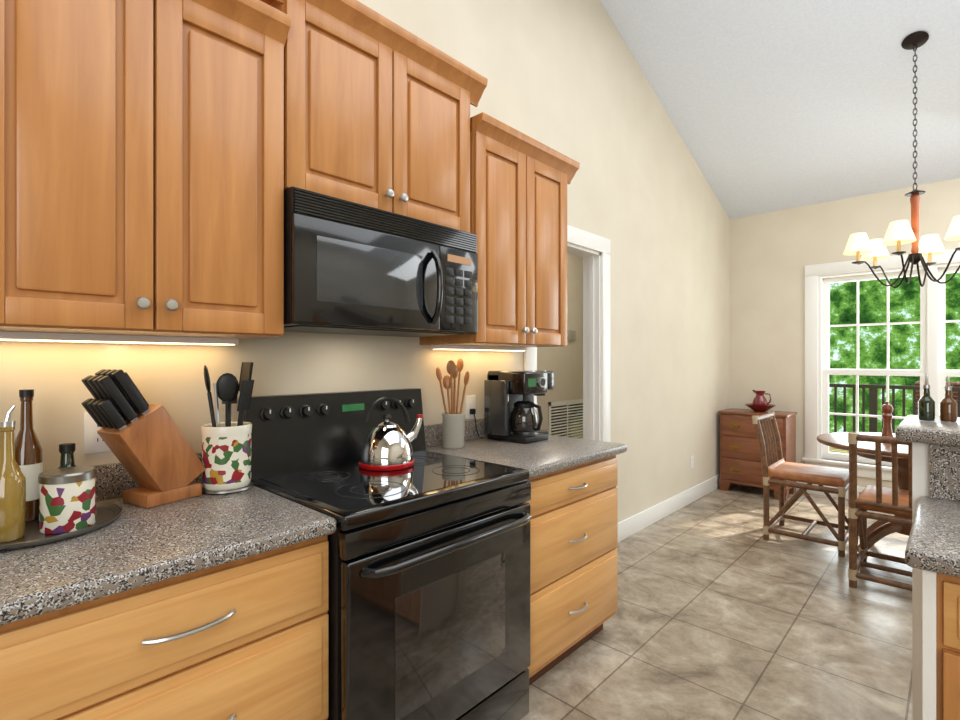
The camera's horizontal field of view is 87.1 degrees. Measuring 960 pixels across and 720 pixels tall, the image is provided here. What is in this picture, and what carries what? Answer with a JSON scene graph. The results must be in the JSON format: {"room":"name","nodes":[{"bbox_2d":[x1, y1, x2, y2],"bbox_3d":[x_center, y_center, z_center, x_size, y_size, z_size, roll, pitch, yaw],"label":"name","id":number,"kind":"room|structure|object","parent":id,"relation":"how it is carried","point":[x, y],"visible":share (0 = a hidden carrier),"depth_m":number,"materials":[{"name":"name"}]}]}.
{"room":"kitchen","nodes":[
{"label":"kitchen","id":0,"kind":"room"},
{"bbox_2d":[0,0,729,522],"bbox_3d":[-0.261,-1.614,2.405,0.120,5.845,8.785,0,0,43],"label":"wall","id":1,"kind":"structure","parent":0,"point":[568,78],"depth_m":3.31,"materials":[{"name":"paint"}]},
{"bbox_2d":[84,412,110,453],"bbox_3d":[-1.082,0.204,1.437,0.009,0.116,0.072,0,0,43],"label":"electrical outlet","id":2,"kind":"object","parent":1,"relation":"attached to","point":[94,442],"visible":0.42,"depth_m":1.42,"materials":[{"name":"white plastic"}]},
{"bbox_2d":[0,0,291,338],"bbox_3d":[-0.922,-0.499,1.352,0.355,0.854,0.656,0,0,43],"label":"upper cabinet","id":3,"kind":"object","parent":1,"relation":"attached to","point":[158,158],"depth_m":1.21,"materials":[{"name":"brown wood"}]},
{"bbox_2d":[0,331,238,344],"bbox_3d":[-1.011,-0.060,1.425,0.070,0.020,0.610,0,0,43],"label":"under-cabinet light","id":4,"kind":"object","parent":3,"relation":"attached to","point":[46,337],"depth_m":1.38,"materials":[{"name":"white plastic"}]},
{"bbox_2d":[252,0,475,233],"bbox_3d":[-0.430,-0.795,1.874,0.355,0.583,0.772,0,0,43],"label":"upper cabinet","id":5,"kind":"object","parent":1,"relation":"attached to","point":[377,124],"depth_m":1.70,"materials":[{"name":"brown wood"}]},
{"bbox_2d":[284,186,477,336],"bbox_3d":[-0.396,-0.301,1.841,0.451,0.398,0.766,0,0,43],"label":"over-the-range microwave","id":6,"kind":"object","parent":5,"relation":"attached to","point":[352,268],"visible":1,"depth_m":1.65,"materials":[{"name":"black"}]},
{"bbox_2d":[465,395,482,438],"bbox_3d":[-0.029,0.285,2.531,0.042,0.219,0.087,0,0,43],"label":"electrical outlet","id":7,"kind":"object","parent":1,"relation":"attached to","point":[470,406],"visible":1,"depth_m":2.53,"materials":[{"name":"white plastic"}]},
{"bbox_2d":[420,124,571,346],"bbox_3d":[0.084,-0.507,2.421,0.355,0.870,0.670,0,0,43],"label":"upper cabinet","id":8,"kind":"object","parent":1,"relation":"attached to","point":[521,194],"depth_m":2.26,"materials":[{"name":"brown wood"}]},
{"bbox_2d":[431,345,526,350],"bbox_3d":[0.014,-0.060,2.514,0.070,0.020,0.620,0,0,43],"label":"under-cabinet light","id":9,"kind":"object","parent":8,"relation":"attached to","point":[435,347],"depth_m":2.44,"materials":[{"name":"white plastic"}]},
{"bbox_2d":[524,225,610,441],"bbox_3d":[0.530,0.232,3.244,0.161,2.155,0.960,0,0,43],"label":"door frame","id":10,"kind":"structure","parent":1,"relation":"attached to","point":[597,346],"depth_m":3.48,"materials":[{"name":"white wood"}]},
{"bbox_2d":[618,474,719,541],"bbox_3d":[1.802,1.242,4.494,0.020,0.135,2.605,0,0,43],"label":"baseboard","id":11,"kind":"structure","parent":1,"relation":"attached to","point":[632,525],"depth_m":4.20,"materials":[{"name":"white wood"}]},
{"bbox_2d":[691,455,693,467],"bbox_3d":[1.971,0.939,4.681,0.008,0.116,0.072,0,0,43],"label":"outlet","id":12,"kind":"object","parent":1,"relation":"attached to","point":[692,461],"visible":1,"depth_m":4.68,"materials":[{"name":"white plastic"}]},
{"bbox_2d":[537,253,582,430],"bbox_3d":[0.796,0.029,4.432,1.120,2.560,5.585,0,0,43],"label":"wall","id":13,"kind":"structure","parent":0,"point":[564,364],"depth_m":5.21,"materials":[{"name":"paint"}]},
{"bbox_2d":[548,399,582,438],"bbox_3d":[1.014,0.759,5.295,0.013,0.700,1.000,0,0,43],"label":"air vent","id":14,"kind":"object","parent":13,"relation":"in","point":[565,418],"visible":0.31,"depth_m":5.16,"materials":[{"name":"white metal"}]},
{"bbox_2d":[567,330,575,339],"bbox_3d":[0.944,-0.261,5.209,0.030,0.100,0.120,0,0,43],"label":"thermostat","id":15,"kind":"object","parent":13,"relation":"attached to","point":[571,334],"visible":0.88,"depth_m":5.18,"materials":[{"name":"beige plastic"}]},
{"bbox_2d":[521,485,911,719],"bbox_3d":[1.249,1.359,1.382,5.960,0.100,9.365,0,0,43],"label":"floor","id":16,"kind":"structure","parent":0,"point":[725,610],"depth_m":2.44,"materials":[{"name":"tile"}]},
{"bbox_2d":[0,535,327,719],"bbox_3d":[-0.847,0.873,1.239,0.619,0.870,0.716,0,0,43],"label":"base cabinet","id":17,"kind":"object","parent":16,"relation":"on","point":[244,639],"visible":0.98,"depth_m":1.03,"materials":[{"name":"brown wood"}]},
{"bbox_2d":[0,452,335,625],"bbox_3d":[-1.031,0.367,1.027,0.643,0.140,1.282,0,0,43],"label":"countertop","id":18,"kind":"structure","parent":17,"relation":"on","point":[130,547],"depth_m":1.09,"materials":[{"name":"stone"}]},
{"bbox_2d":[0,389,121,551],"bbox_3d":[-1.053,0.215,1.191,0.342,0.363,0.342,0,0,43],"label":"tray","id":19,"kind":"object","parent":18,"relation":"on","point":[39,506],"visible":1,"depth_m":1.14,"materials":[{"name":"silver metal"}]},
{"bbox_2d":[81,369,205,507],"bbox_3d":[-0.928,0.210,1.405,0.120,0.373,0.273,0,0,28],"label":"knife block","id":20,"kind":"object","parent":18,"relation":"on","point":[151,449],"visible":1,"depth_m":1.36,"materials":[{"name":"brown wood"}]},
{"bbox_2d":[201,362,253,494],"bbox_3d":[-0.781,0.201,1.560,0.150,0.391,0.150,0,0,43],"label":"utensil crock","id":21,"kind":"object","parent":18,"relation":"on","point":[226,453],"visible":1,"depth_m":1.52,"materials":[{"name":"multicoloured ceramic"}]},
{"bbox_2d":[243,388,531,719],"bbox_3d":[-0.293,0.716,1.738,0.723,1.184,0.758,0,0,43],"label":"range","id":22,"kind":"object","parent":16,"relation":"on","point":[429,586],"visible":0.79,"depth_m":1.55,"materials":[{"name":"black metal"}]},
{"bbox_2d":[359,396,422,470],"bbox_3d":[-0.331,0.260,1.885,0.202,0.255,0.244,0,0,43],"label":"kettle","id":23,"kind":"object","parent":22,"relation":"on","point":[386,445],"visible":1,"depth_m":1.81,"materials":[{"name":"silver metal"}]},
{"bbox_2d":[526,455,617,684],"bbox_3d":[0.196,0.873,2.322,0.654,0.870,0.750,0,0,43],"label":"base cabinet","id":24,"kind":"object","parent":16,"relation":"on","point":[574,560],"visible":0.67,"depth_m":2.10,"materials":[{"name":"brown wood"}]},
{"bbox_2d":[424,418,626,478],"bbox_3d":[0.202,0.367,2.336,0.643,0.140,0.782,0,0,43],"label":"countertop","id":25,"kind":"structure","parent":24,"relation":"on","point":[552,453],"depth_m":2.25,"materials":[{"name":"stone"}]},
{"bbox_2d":[436,358,468,448],"bbox_3d":[-0.122,0.192,2.309,0.140,0.408,0.137,0,0,43],"label":"crock","id":26,"kind":"object","parent":25,"relation":"on","point":[453,426],"visible":1,"depth_m":2.28,"materials":[{"name":"beige"}]},
{"bbox_2d":[484,370,553,443],"bbox_3d":[0.222,0.224,2.554,0.279,0.345,0.317,0,0,43],"label":"coffee maker","id":27,"kind":"object","parent":25,"relation":"on","point":[510,414],"visible":1,"depth_m":2.46,"materials":[{"name":"black plastic"}]},
{"bbox_2d":[718,408,796,500],"bbox_3d":[2.765,0.909,5.039,0.615,0.800,0.421,0,0,43],"label":"dresser","id":28,"kind":"object","parent":16,"relation":"on","point":[740,460],"visible":0.58,"depth_m":4.94,"materials":[{"name":"brown wood"}]},
{"bbox_2d":[745,390,775,411],"bbox_3d":[2.796,0.400,5.039,0.276,0.216,0.276,0,0,43],"label":"pitcher","id":29,"kind":"object","parent":28,"relation":"on","point":[759,403],"visible":1,"depth_m":4.99,"materials":[{"name":"red ceramic"}]},
{"bbox_2d":[752,411,848,556],"bbox_3d":[2.381,0.857,3.719,0.568,0.904,0.495,0,0,43],"label":"dining chair","id":30,"kind":"object","parent":16,"relation":"on","point":[775,464],"visible":0.9,"depth_m":3.66,"materials":[{"name":"wood"}]},
{"bbox_2d":[817,432,911,555],"bbox_3d":[2.871,0.929,3.368,1.040,0.760,1.040,0,0,43],"label":"dining table","id":31,"kind":"object","parent":16,"relation":"on","point":[878,530],"visible":0.35,"depth_m":3.34,"materials":[{"name":"brown wood"}]},
{"bbox_2d":[881,401,892,436],"bbox_3d":[2.784,0.413,3.450,0.156,0.270,0.156,0,0,43],"label":"pepper mill","id":32,"kind":"object","parent":31,"relation":"on","point":[887,410],"visible":0.73,"depth_m":3.43,"materials":[{"name":"brown wood"}]},
{"bbox_2d":[848,432,911,590],"bbox_3d":[2.447,0.857,2.898,0.495,0.904,0.568,0,0,43],"label":"dining chair","id":33,"kind":"object","parent":16,"relation":"on","point":[894,499],"visible":0.6,"depth_m":2.87,"materials":[{"name":"wood"}]},
{"bbox_2d":[903,439,959,719],"bbox_3d":[1.859,0.774,0.641,2.015,1.069,0.718,0,0,43],"label":"kitchen island","id":34,"kind":"object","parent":16,"relation":"on","point":[932,555],"depth_m":1.08,"materials":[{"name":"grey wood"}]},
{"bbox_2d":[895,415,959,442],"bbox_3d":[2.140,0.218,0.966,2.052,0.043,0.480,0,0,43],"label":"island countertop","id":35,"kind":"structure","parent":34,"relation":"on","point":[911,427],"depth_m":1.48,"materials":[{"name":"grey stone"}]},
{"bbox_2d":[918,374,956,421],"bbox_3d":[1.489,0.120,1.643,0.096,0.152,0.042,0,0,27],"label":"bottles","id":36,"kind":"object","parent":35,"relation":"on","point":[926,407],"visible":1,"depth_m":1.64,"materials":[{"name":"green glass"}]},
{"bbox_2d":[600,0,959,218],"bbox_3d":[1.458,-3.063,0.787,4.880,3.160,8.825,0,0,43],"label":"ceiling","id":37,"kind":"structure","parent":0,"point":[772,105],"depth_m":3.79,"materials":[{"name":"paint"}]},
{"bbox_2d":[843,31,959,287],"bbox_3d":[2.804,-1.286,3.252,0.735,1.602,0.748,0,0,43],"label":"chandelier","id":38,"kind":"object","parent":37,"relation":"hanging from","point":[899,233],"visible":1,"depth_m":3.25,"materials":[{"name":"black metal"}]},
{"bbox_2d":[730,178,959,488],"bbox_3d":[4.434,-0.121,3.949,4.840,2.860,0.140,0,0,43],"label":"wall","id":39,"kind":"structure","parent":0,"point":[773,254],"depth_m":5.09,"materials":[{"name":"paint"}]},
{"bbox_2d":[796,481,864,498],"bbox_3d":[4.381,1.242,3.892,4.600,0.135,0.015,0,0,43],"label":"baseboard","id":40,"kind":"structure","parent":39,"relation":"attached to","point":[859,489],"depth_m":4.86,"materials":[{"name":"white wood"}]},
{"bbox_2d":[802,249,959,480],"bbox_3d":[3.935,0.071,4.388,1.918,2.015,0.185,0,0,43],"label":"window","id":41,"kind":"structure","parent":39,"relation":"in","point":[819,278],"depth_m":4.75,"materials":[{"name":"white wood"}]},
{"label":"outside","id":42,"kind":"structure","parent":0,"visible":0},
{"bbox_2d":[829,384,959,453],"bbox_3d":[5.675,0.894,5.672,7.045,1.070,2.850,0,0,43],"label":"deck","id":43,"kind":"object","parent":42,"point":[873,405],"visible":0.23,"depth_m":7.41,"materials":[{"name":"brown wood"}]},
{"bbox_2d":[829,272,959,432],"bbox_3d":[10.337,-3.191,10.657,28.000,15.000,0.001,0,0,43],"label":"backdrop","id":44,"kind":"structure","parent":42,"point":[904,339],"depth_m":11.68,"materials":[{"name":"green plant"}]},
{"bbox_3d":[7.510,1.859,7.653,28.000,0.100,8.250,0,0,43],"label":"ground","id":45,"kind":"structure","parent":42,"visible":0},
{"bbox_2d":[915,381,959,417],"bbox_3d":[7.724,1.084,8.173,1.000,1.450,0.800,0,0,43],"label":"grill","id":46,"kind":"object","parent":45,"relation":"on","point":[954,393],"visible":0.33,"depth_m":7.93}
]}

